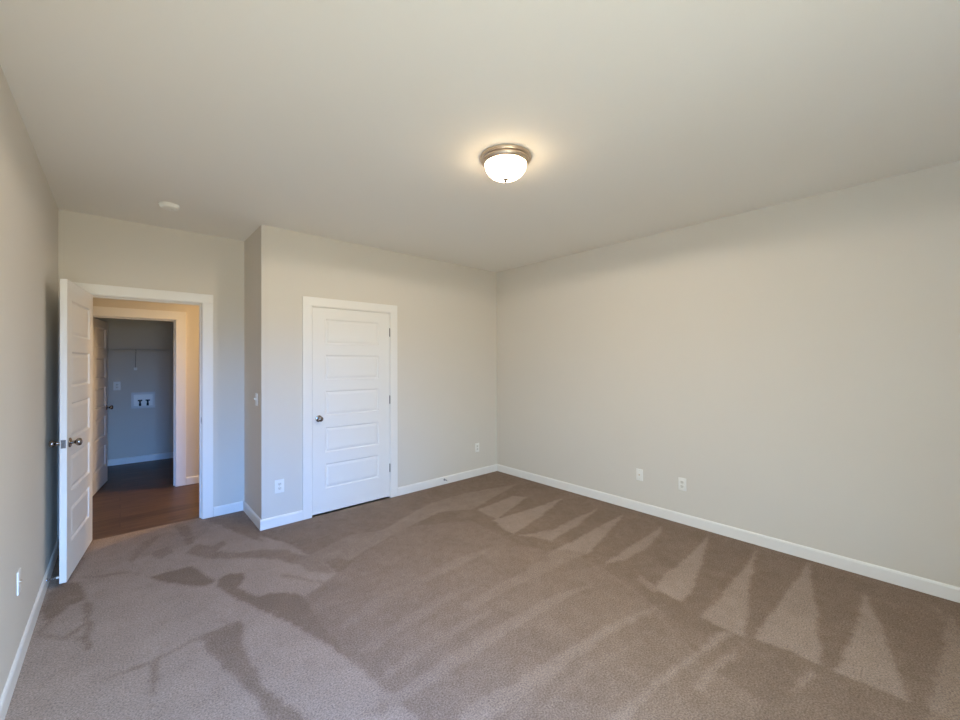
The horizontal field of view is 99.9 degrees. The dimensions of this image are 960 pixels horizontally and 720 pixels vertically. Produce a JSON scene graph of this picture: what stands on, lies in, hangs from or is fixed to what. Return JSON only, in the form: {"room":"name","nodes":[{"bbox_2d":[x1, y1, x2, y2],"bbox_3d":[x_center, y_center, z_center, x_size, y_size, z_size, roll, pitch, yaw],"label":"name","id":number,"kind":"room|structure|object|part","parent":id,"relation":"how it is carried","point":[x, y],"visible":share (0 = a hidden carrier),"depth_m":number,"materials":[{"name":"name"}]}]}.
{"room":"empty bedroom","nodes":[
{"label":"empty bedroom","id":0,"kind":"room"},
{"bbox_2d":[0,65,57,697],"bbox_3d":[-1.584,0.188,1.122,0.120,2.846,5.826,0,0,-42],"label":"wall","id":1,"kind":"structure","parent":0,"point":[28,206],"depth_m":2.11,"materials":[{"name":"beige paint"}]},
{"bbox_2d":[17,568,21,595],"bbox_3d":[-2.272,1.093,1.992,0.013,0.112,0.070,0,0,-42],"label":"outlet","id":2,"kind":"object","parent":1,"relation":"attached to","point":[19,580],"visible":1,"depth_m":1.98,"materials":[{"name":"white plastic"}]},
{"bbox_2d":[0,538,58,719],"bbox_3d":[-1.531,1.465,1.160,0.013,0.092,5.586,0,0,-42],"label":"baseboard","id":3,"kind":"structure","parent":1,"relation":"attached to","point":[8,690],"depth_m":2.08,"materials":[{"name":"white paint"}]},
{"bbox_2d":[93,317,172,465],"bbox_3d":[-4.743,0.227,6.595,6.300,2.846,0.120,0,0,-42],"label":"wall","id":4,"kind":"structure","parent":0,"point":[138,431],"depth_m":6.13,"materials":[{"name":"beige paint"}]},
{"bbox_2d":[113,382,120,389],"bbox_3d":[-5.361,0.384,5.956,0.080,0.125,0.009,0,0,-42],"label":"outlet","id":5,"kind":"object","parent":4,"relation":"attached to","point":[116,385],"visible":1,"depth_m":5.95,"materials":[{"name":"white plastic"}]},
{"bbox_2d":[108,452,172,465],"bbox_3d":[-4.923,1.503,6.335,2.010,0.092,0.013,0,0,-42],"label":"baseboard","id":6,"kind":"structure","parent":4,"relation":"attached to","point":[127,460],"depth_m":6.11,"materials":[{"name":"white paint"}]},
{"bbox_2d":[108,349,172,369],"bbox_3d":[-4.826,-0.004,6.230,1.990,0.317,0.314,0,0,-42],"label":"wire shelf","id":7,"kind":"object","parent":4,"relation":"attached to","point":[135,368],"visible":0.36,"depth_m":6.02,"materials":[{"name":"white metal"}]},
{"bbox_2d":[131,392,154,408],"bbox_3d":[-5.129,0.611,6.143,0.280,0.244,0.036,0,0,-42],"label":"washer outlet box","id":8,"kind":"object","parent":4,"relation":"attached to","point":[138,399],"visible":1,"depth_m":6.15,"materials":[{"name":"grey plastic"}]},
{"bbox_3d":[-5.140,0.611,6.155,0.224,0.176,0.002,0,0,-42],"label":"panel","id":9,"kind":"part","parent":8,"relation":"part of","materials":[{"name":"white plastic"}]},
{"bbox_2d":[92,458,198,540],"bbox_3d":[-3.602,1.592,5.388,6.600,0.096,3.384,0,0,-42],"label":"floor","id":10,"kind":"structure","parent":0,"point":[138,496],"depth_m":4.42,"materials":[{"name":"brown wood"}]},
{"bbox_2d":[93,297,198,486],"bbox_3d":[-3.485,0.215,5.184,6.300,2.846,0.120,0,0,-42],"label":"wall","id":11,"kind":"structure","parent":0,"point":[192,311],"depth_m":5.00,"materials":[{"name":"beige paint"}]},
{"bbox_2d":[92,318,112,496],"bbox_3d":[-4.551,0.527,4.811,0.164,2.006,0.781,0,0,-33],"label":"door","id":12,"kind":"structure","parent":11,"relation":"in","point":[100,328],"depth_m":4.82,"materials":[{"name":"white paint"}]},
{"bbox_2d":[93,306,185,486],"bbox_3d":[-4.034,0.473,4.693,0.981,2.128,0.152,0,0,-42],"label":"door frame","id":13,"kind":"structure","parent":11,"relation":"attached to","point":[178,319],"depth_m":4.92,"materials":[{"name":"white paint"}]},
{"bbox_3d":[-3.992,-0.541,4.647,0.981,0.100,0.016,0,0,-42],"label":"head casing","id":14,"kind":"part","parent":13,"relation":"part of","materials":[{"name":"white paint"}]},
{"bbox_3d":[-3.660,0.524,4.935,0.100,2.028,0.016,0,0,-42],"label":"casing","id":15,"kind":"part","parent":13,"relation":"part of","materials":[{"name":"white paint"}]},
{"bbox_2d":[186,475,198,484],"bbox_3d":[-2.389,1.494,6.062,3.292,0.092,0.013,0,0,-42],"label":"baseboard","id":16,"kind":"structure","parent":11,"relation":"attached to","point":[193,479],"depth_m":5.00,"materials":[{"name":"white paint"}]},
{"bbox_2d":[57,209,243,538],"bbox_3d":[-1.801,0.208,4.752,4.388,2.846,0.120,0,0,-42],"label":"wall","id":17,"kind":"structure","parent":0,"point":[92,249],"depth_m":3.89,"materials":[{"name":"beige paint"}]},
{"bbox_2d":[48,279,92,583],"bbox_3d":[-3.030,0.478,3.040,0.164,2.046,0.809,0,0,-35],"label":"door","id":18,"kind":"structure","parent":17,"relation":"in","point":[75,443],"depth_m":2.90,"materials":[{"name":"white paint"}]},
{"bbox_3d":[-2.882,0.567,2.737,0.064,0.053,0.053,0,0,-35],"label":"knob","id":19,"kind":"part","parent":18,"relation":"part of","materials":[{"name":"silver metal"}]},
{"bbox_3d":[-2.805,0.567,2.715,0.025,0.056,0.002,0,0,-35],"label":"latch plate","id":20,"kind":"part","parent":18,"relation":"part of","materials":[{"name":"silver metal"}]},
{"bbox_3d":[-2.800,0.568,2.794,0.064,0.053,0.053,0,0,-35],"label":"knob","id":21,"kind":"part","parent":18,"relation":"part of","materials":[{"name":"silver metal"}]},
{"bbox_2d":[73,282,212,518],"bbox_3d":[-3.018,0.446,3.664,0.980,2.165,0.152,0,0,-42],"label":"door frame","id":22,"kind":"structure","parent":17,"relation":"attached to","point":[205,301],"depth_m":3.89,"materials":[{"name":"white paint"}]},
{"bbox_3d":[-2.976,-0.594,3.619,0.980,0.086,0.016,0,0,-42],"label":"head casing","id":23,"kind":"part","parent":22,"relation":"part of","materials":[{"name":"white paint"}]},
{"bbox_3d":[-2.639,0.489,3.911,0.086,2.079,0.016,0,0,-42],"label":"casing","id":24,"kind":"part","parent":22,"relation":"part of","materials":[{"name":"white paint"}]},
{"bbox_2d":[213,501,242,516],"bbox_3d":[-2.508,1.483,4.022,0.253,0.092,0.013,0,0,-42],"label":"baseboard","id":25,"kind":"structure","parent":17,"relation":"attached to","point":[238,506],"depth_m":4.01,"materials":[{"name":"white paint"}]},
{"bbox_2d":[244,228,257,514],"bbox_3d":[-2.183,0.205,3.961,0.120,2.846,0.552,0,0,-42],"label":"wall","id":26,"kind":"structure","parent":0,"point":[251,243],"depth_m":3.91,"materials":[{"name":"beige paint"}]},
{"bbox_2d":[243,501,260,529],"bbox_3d":[-2.189,1.482,3.865,0.013,0.092,0.672,0,0,-42],"label":"baseboard","id":27,"kind":"structure","parent":26,"relation":"attached to","point":[251,514],"depth_m":3.84,"materials":[{"name":"white paint"}]},
{"bbox_2d":[254,393,257,405],"bbox_3d":[-2.086,0.366,3.744,0.022,0.115,0.070,0,0,-42],"label":"light switch","id":28,"kind":"object","parent":26,"relation":"attached to","point":[256,394],"visible":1,"depth_m":3.73,"materials":[{"name":"white plastic"}]},
{"bbox_2d":[258,225,496,519],"bbox_3d":[-0.905,0.205,4.650,2.946,2.846,0.120,0,0,-42],"label":"wall","id":29,"kind":"structure","parent":0,"point":[447,312],"depth_m":4.59,"materials":[{"name":"beige paint"}]},
{"bbox_2d":[275,479,283,493],"bbox_3d":[-1.847,1.163,3.716,0.079,0.122,0.009,0,0,-42],"label":"wall outlet","id":30,"kind":"object","parent":29,"relation":"attached to","point":[279,484],"visible":1,"depth_m":3.71,"materials":[{"name":"white plastic"}]},
{"bbox_2d":[260,510,302,530],"bbox_3d":[-1.827,1.480,3.728,0.372,0.092,0.013,0,0,-42],"label":"baseboard","id":31,"kind":"structure","parent":29,"relation":"attached to","point":[280,520],"depth_m":3.72,"materials":[{"name":"white paint"}]},
{"bbox_2d":[302,296,397,519],"bbox_3d":[-1.353,0.458,4.239,1.024,2.138,0.138,0,0,-42],"label":"door frame","id":32,"kind":"structure","parent":29,"relation":"attached to","point":[308,303],"depth_m":3.93,"materials":[{"name":"white paint"}]},
{"bbox_3d":[-1.663,0.499,3.881,0.085,2.053,0.016,0,0,-42],"label":"casing","id":33,"kind":"part","parent":32,"relation":"part of","materials":[{"name":"white paint"}]},
{"bbox_3d":[-1.316,-0.569,4.199,1.024,0.085,0.016,0,0,-42],"label":"head casing","id":34,"kind":"part","parent":32,"relation":"part of","materials":[{"name":"white paint"}]},
{"bbox_3d":[-0.962,0.501,4.506,0.085,2.053,0.016,0,0,-42],"label":"casing","id":35,"kind":"part","parent":32,"relation":"part of","materials":[{"name":"white paint"}]},
{"bbox_2d":[312,307,389,514],"bbox_3d":[-1.305,0.497,4.192,0.845,2.024,0.100,0,0,-42],"label":"door","id":36,"kind":"structure","parent":29,"relation":"in","point":[351,397],"depth_m":4.17,"materials":[{"name":"white paint"}]},
{"bbox_2d":[398,464,496,495],"bbox_3d":[-0.347,1.482,5.049,1.553,0.092,0.013,0,0,-42],"label":"baseboard","id":37,"kind":"structure","parent":29,"relation":"attached to","point":[431,483],"depth_m":4.96,"materials":[{"name":"white paint"}]},
{"bbox_2d":[475,443,478,451],"bbox_3d":[-0.037,1.157,5.330,0.070,0.115,0.009,0,0,-42],"label":"wall outlet","id":38,"kind":"object","parent":29,"relation":"attached to","point":[476,444],"visible":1,"depth_m":5.32,"materials":[{"name":"white plastic"}]},
{"bbox_2d":[0,0,959,271],"bbox_3d":[-1.652,-1.274,3.207,6.600,0.100,9.370,0,0,-42],"label":"ceiling","id":39,"kind":"structure","parent":0,"point":[370,123],"depth_m":1.96,"materials":[{"name":"white paint"}]},
{"bbox_2d":[158,201,179,210],"bbox_3d":[-2.446,-1.203,3.175,0.134,0.036,0.134,0,0,-42],"label":"smoke detector","id":40,"kind":"object","parent":39,"relation":"attached to","point":[169,206],"visible":1,"depth_m":3.14,"materials":[{"name":"white plastic"}]},
{"bbox_2d":[480,144,530,181],"bbox_3d":[0.156,-1.158,2.456,0.312,0.151,0.312,0,0,-42],"label":"ceiling light","id":41,"kind":"object","parent":39,"relation":"attached to","point":[505,162],"visible":1,"depth_m":2.37,"materials":[{"name":"white glass"}]},
{"bbox_3d":[0.156,-1.150,2.456,0.252,0.098,0.252,0,0,-42],"label":"lamp shade","id":42,"kind":"part","parent":41,"relation":"part of","materials":[{"name":"white glass"}]},
{"bbox_2d":[5,471,959,719],"bbox_3d":[0.046,1.514,2.588,4.308,0.001,5.661,0,0,-42],"label":"floor","id":43,"kind":"structure","parent":0,"point":[496,595],"depth_m":2.30,"materials":[{"name":"brown carpet"}]},
{"bbox_2d":[497,160,959,586],"bbox_3d":[1.914,0.192,3.792,0.120,2.846,5.154,0,0,-42],"label":"wall","id":44,"kind":"structure","parent":0,"point":[796,363],"depth_m":3.22,"materials":[{"name":"beige paint"}]},
{"bbox_2d":[636,468,642,480],"bbox_3d":[1.598,1.151,4.045,0.013,0.115,0.070,0,0,-42],"label":"outlet","id":45,"kind":"object","parent":44,"relation":"attached to","point":[639,472],"visible":1,"depth_m":4.04,"materials":[{"name":"white plastic"}]},
{"bbox_2d":[678,477,685,490],"bbox_3d":[1.874,1.152,3.738,0.009,0.115,0.070,0,0,-42],"label":"wall outlet","id":46,"kind":"object","parent":44,"relation":"attached to","point":[681,481],"visible":1,"depth_m":3.74,"materials":[{"name":"white plastic"}]},
{"bbox_2d":[497,464,959,602],"bbox_3d":[1.869,1.469,3.741,0.013,0.092,4.914,0,0,-42],"label":"baseboard","id":47,"kind":"structure","parent":44,"relation":"attached to","point":[935,588],"depth_m":3.22,"materials":[{"name":"white paint"}]}
]}

